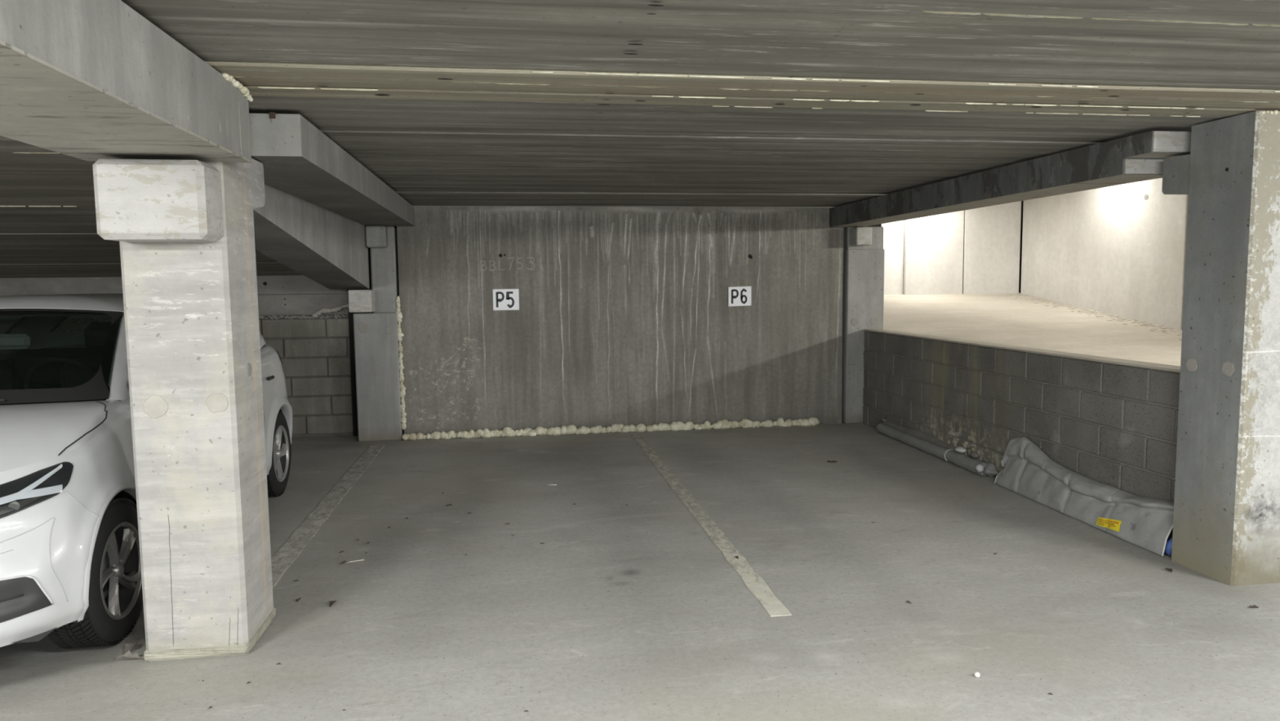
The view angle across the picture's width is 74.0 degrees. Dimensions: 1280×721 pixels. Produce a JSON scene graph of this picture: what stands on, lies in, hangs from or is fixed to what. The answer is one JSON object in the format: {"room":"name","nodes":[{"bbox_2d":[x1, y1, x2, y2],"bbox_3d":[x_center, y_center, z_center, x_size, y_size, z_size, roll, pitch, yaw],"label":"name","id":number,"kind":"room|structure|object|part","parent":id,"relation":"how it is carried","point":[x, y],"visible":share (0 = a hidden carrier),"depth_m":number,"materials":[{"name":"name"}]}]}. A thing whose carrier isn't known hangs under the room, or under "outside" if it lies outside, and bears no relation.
{"room":"parking garage","nodes":[
{"label":"parking garage","id":0,"kind":"room"},
{"bbox_2d":[0,135,302,278],"bbox_3d":[-6.110,-0.983,5.299,7.550,0.914,5.450,-1,5,-9],"label":"ceiling","id":1,"kind":"structure","parent":0,"point":[48,228],"depth_m":5.61,"materials":[{"name":"concrete"}]},
{"bbox_2d":[0,275,353,436],"bbox_3d":[-6.315,-0.027,7.984,7.900,1.750,0.267,-1,5,-9],"label":"wall","id":2,"kind":"structure","parent":0,"point":[314,353],"depth_m":8.46,"materials":[{"name":"concrete"}]},
{"bbox_2d":[346,205,881,435],"bbox_3d":[-0.131,-0.991,8.748,5.600,3.400,0.460,-1,5,-9],"label":"wall","id":3,"kind":"structure","parent":0,"point":[624,316],"depth_m":8.55,"materials":[{"name":"concrete"}]},
{"bbox_2d":[395,295,406,429],"bbox_3d":[-2.321,0.026,8.248,0.068,1.311,0.067,4,7,42],"label":"seal","id":4,"kind":"object","parent":3,"relation":"attached to","point":[402,388],"visible":1,"depth_m":8.24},
{"bbox_2d":[493,288,519,310],"bbox_3d":[-1.320,-0.600,8.364,0.253,0.208,0.008,-1,5,-9],"label":"number sign","id":5,"kind":"object","parent":3,"relation":"attached to","point":[503,299],"visible":1,"depth_m":8.36,"materials":[{"name":"metal"}]},
{"bbox_2d":[728,286,751,306],"bbox_3d":[1.026,-0.659,8.718,0.241,0.204,0.008,-1,5,-9],"label":"number sign","id":6,"kind":"object","parent":3,"relation":"attached to","point":[737,295],"visible":1,"depth_m":8.71,"materials":[{"name":"metal"}]},
{"bbox_2d":[0,422,1279,720],"bbox_3d":[-0.054,1.550,0.612,18.000,0.204,16.950,-1,5,-9],"label":"floor","id":7,"kind":"structure","parent":0,"point":[645,609],"depth_m":3.94,"materials":[{"name":"concrete"}]},
{"bbox_2d":[114,649,143,660],"bbox_3d":[-2.069,1.200,3.447,0.120,0.029,0.055,-1,5,-9],"label":"dead leaf","id":8,"kind":"object","parent":7,"relation":"on","point":[127,655],"visible":1,"depth_m":3.45,"materials":[{"name":"beige plant"}]},
{"bbox_2d":[124,642,137,653],"bbox_3d":[-2.123,1.195,3.538,0.046,0.024,0.100,-1,5,-9],"label":"dead leaf","id":9,"kind":"object","parent":7,"relation":"on","point":[128,646],"visible":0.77,"depth_m":3.54,"materials":[{"name":"brown plant"}]},
{"bbox_2d":[0,293,293,648],"bbox_3d":[-3.293,0.381,4.652,2.000,1.482,4.096,-1,5,-9],"label":"car","id":10,"kind":"object","parent":7,"relation":"on","point":[70,569],"visible":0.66,"depth_m":3.56,"materials":[{"name":"paint"}]},
{"bbox_3d":[-2.375,0.520,3.032,0.036,0.057,0.328,4,7,40],"label":"light blade","id":11,"kind":"part","parent":10,"relation":"part of","materials":[{"name":"white plastic"}]},
{"bbox_2d":[0,576,52,622],"bbox_3d":[-2.325,0.858,2.952,0.473,0.153,0.058,-5,7,-43],"label":"vent","id":12,"kind":"object","parent":10,"relation":"attached to","point":[23,599],"depth_m":3.06,"materials":[{"name":"black plastic"}]},
{"bbox_3d":[-2.276,0.458,3.215,0.079,0.091,0.202,-1,5,-9],"label":"light blade","id":13,"kind":"part","parent":10,"relation":"part of","materials":[{"name":"white plastic"}]},
{"bbox_3d":[-2.256,0.496,3.197,0.020,0.031,0.163,2,6,28],"label":"light blade","id":14,"kind":"part","parent":10,"relation":"part of","materials":[{"name":"white plastic"}]},
{"bbox_3d":[-2.567,0.121,5.903,0.024,0.026,0.100,-1,5,-9],"label":"door handle","id":15,"kind":"part","parent":10,"relation":"part of","materials":[{"name":"black plastic"}]},
{"bbox_2d":[92,158,275,661],"bbox_3d":[-1.849,0.067,3.555,0.408,2.267,0.803,-1,5,-9],"label":"concrete column","id":16,"kind":"structure","parent":7,"relation":"on","point":[184,229],"depth_m":3.39,"materials":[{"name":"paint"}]},
{"bbox_2d":[0,0,253,163],"bbox_3d":[-1.250,-0.586,-0.439,0.627,0.288,7.614,-1,5,-9],"label":"concrete beam","id":17,"kind":"structure","parent":16,"relation":"on","point":[86,80],"depth_m":2.40,"materials":[{"name":"paint"}]},
{"bbox_2d":[253,184,369,289],"bbox_3d":[-2.447,-0.871,5.895,0.363,0.775,4.500,-1,5,-9],"label":"concrete beam","id":18,"kind":"structure","parent":16,"relation":"on","point":[326,247],"depth_m":6.15,"materials":[{"name":"grey concrete"}]},
{"bbox_2d":[328,600,336,606],"bbox_3d":[-1.458,1.145,4.028,0.039,0.021,0.076,1,6,22],"label":"dead leaf","id":19,"kind":"object","parent":7,"relation":"on","point":[331,602],"visible":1,"depth_m":4.02,"materials":[{"name":"brown plant"}]},
{"bbox_2d":[347,225,404,441],"bbox_3d":[-2.560,-0.256,8.273,0.414,2.074,0.590,-1,5,-9],"label":"concrete column","id":20,"kind":"structure","parent":7,"relation":"on","point":[376,342],"depth_m":8.18,"materials":[{"name":"paint"}]},
{"bbox_2d":[248,111,414,226],"bbox_3d":[-2.051,-1.184,5.913,0.446,0.188,4.514,-1,5,-9],"label":"concrete beam","id":21,"kind":"structure","parent":20,"relation":"on","point":[300,161],"depth_m":4.57,"materials":[{"name":"concrete"}]},
{"bbox_3d":[-2.639,-0.566,8.056,0.209,0.208,0.240,-1,5,-9],"label":"beam seat","id":22,"kind":"part","parent":20,"relation":"part of","materials":[{"name":"concrete"}]},
{"bbox_2d":[401,417,819,439],"bbox_3d":[-0.215,0.682,8.592,4.279,0.097,0.116,-1,5,-9],"label":"seal","id":23,"kind":"object","parent":7,"relation":"on","point":[744,423],"visible":1,"depth_m":8.57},
{"bbox_2d":[841,226,884,423],"bbox_3d":[2.350,-0.374,9.035,0.409,2.066,0.550,-1,5,-9],"label":"concrete column","id":24,"kind":"structure","parent":7,"relation":"on","point":[863,304],"depth_m":8.90,"materials":[{"name":"paint"}]},
{"bbox_2d":[829,130,1191,227],"bbox_3d":[2.477,-1.288,6.603,0.351,0.202,4.502,-1,5,-9],"label":"concrete beam","id":25,"kind":"structure","parent":24,"relation":"on","point":[1137,157],"depth_m":5.42,"materials":[{"name":"concrete"}]},
{"bbox_2d":[876,417,998,476],"bbox_3d":[2.497,0.730,7.430,0.155,0.152,2.115,-1,5,-8],"label":"roll","id":26,"kind":"object","parent":7,"relation":"on","point":[922,441],"visible":1,"depth_m":7.29,"materials":[{"name":"grey plastic"}]},
{"bbox_2d":[955,444,978,458],"bbox_3d":[2.632,0.715,6.802,0.086,0.117,0.238,-3,6,-29],"label":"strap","id":27,"kind":"object","parent":26,"relation":"on","point":[974,455],"visible":0.99,"depth_m":6.80,"materials":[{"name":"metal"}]},
{"bbox_3d":[2.624,0.694,6.805,0.013,0.076,0.180,-3,6,-23],"label":"rod","id":28,"kind":"part","parent":27,"relation":"part of","materials":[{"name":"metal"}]},
{"bbox_2d":[973,671,980,677],"bbox_3d":[1.281,1.191,3.223,0.021,0.017,0.022,-1,5,-9],"label":"pebble","id":29,"kind":"object","parent":7,"relation":"on","point":[977,674],"visible":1,"depth_m":3.22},
{"bbox_2d":[994,436,1173,556],"bbox_3d":[2.768,0.792,5.406,0.161,0.384,1.716,-1,5,-8],"label":"plastic sheeting","id":30,"kind":"object","parent":7,"relation":"on","point":[1146,523],"visible":0.94,"depth_m":5.25,"materials":[{"name":"grey plastic"}]},
{"bbox_2d":[1164,537,1172,555],"bbox_3d":[2.873,0.999,4.579,0.072,0.111,0.084,-1,5,-9],"label":"bag","id":31,"kind":"object","parent":7,"relation":"on","point":[1168,548],"visible":0.42,"depth_m":4.57,"materials":[{"name":"plastic"}]},
{"bbox_2d":[1161,111,1279,586],"bbox_3d":[3.046,-0.059,4.353,0.436,2.268,0.576,-1,5,-9],"label":"concrete column","id":32,"kind":"structure","parent":7,"relation":"on","point":[1226,517],"depth_m":4.14,"materials":[{"name":"paint"}]},
{"bbox_2d":[120,0,1279,206],"bbox_3d":[-0.077,-0.897,0.365,18.000,0.220,16.900,-1,5,-9],"label":"ceiling","id":33,"kind":"structure","parent":0,"point":[564,103],"depth_m":3.33,"materials":[{"name":"concrete"}]},
{"bbox_2d":[881,200,1021,294],"bbox_3d":[3.881,-1.526,13.077,4.250,3.600,0.250,-1,5,-9],"label":"wall","id":34,"kind":"structure","parent":0,"point":[976,251],"depth_m":13.09,"materials":[{"name":"white concrete"}]},
{"bbox_3d":[2.909,-1.503,12.935,2.285,3.600,0.140,-1,5,-9],"label":"wall panel","id":35,"kind":"part","parent":34,"relation":"part of","materials":[{"name":"white concrete"}]},
{"bbox_3d":[4.515,-1.539,13.148,0.945,3.600,0.200,-1,5,-9],"label":"wall panel","id":36,"kind":"part","parent":34,"relation":"part of","materials":[{"name":"white concrete"}]},
{"bbox_3d":[5.462,-1.562,13.290,0.930,3.600,0.200,-1,5,-9],"label":"wall panel","id":37,"kind":"part","parent":34,"relation":"part of","materials":[{"name":"white concrete"}]},
{"bbox_2d":[862,328,1180,501],"bbox_3d":[2.741,0.365,6.744,0.166,1.000,4.513,-1,5,-8],"label":"wall","id":38,"kind":"structure","parent":0,"point":[1112,421],"depth_m":5.94,"materials":[{"name":"concrete"}]},
{"bbox_2d":[883,292,1182,365],"bbox_3d":[4.667,-0.007,8.889,4.320,1.312,8.900,-1,5,-9],"label":"ramp","id":39,"kind":"object","parent":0,"point":[1017,319],"visible":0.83,"depth_m":10.35,"materials":[{"name":"concrete"}]},
{"bbox_2d":[1018,177,1188,329],"bbox_3d":[6.684,-1.205,9.193,0.224,3.600,8.500,-1,5,-9],"label":"wall","id":40,"kind":"structure","parent":0,"point":[1120,250],"depth_m":11.26,"materials":[{"name":"white concrete"}]}
]}

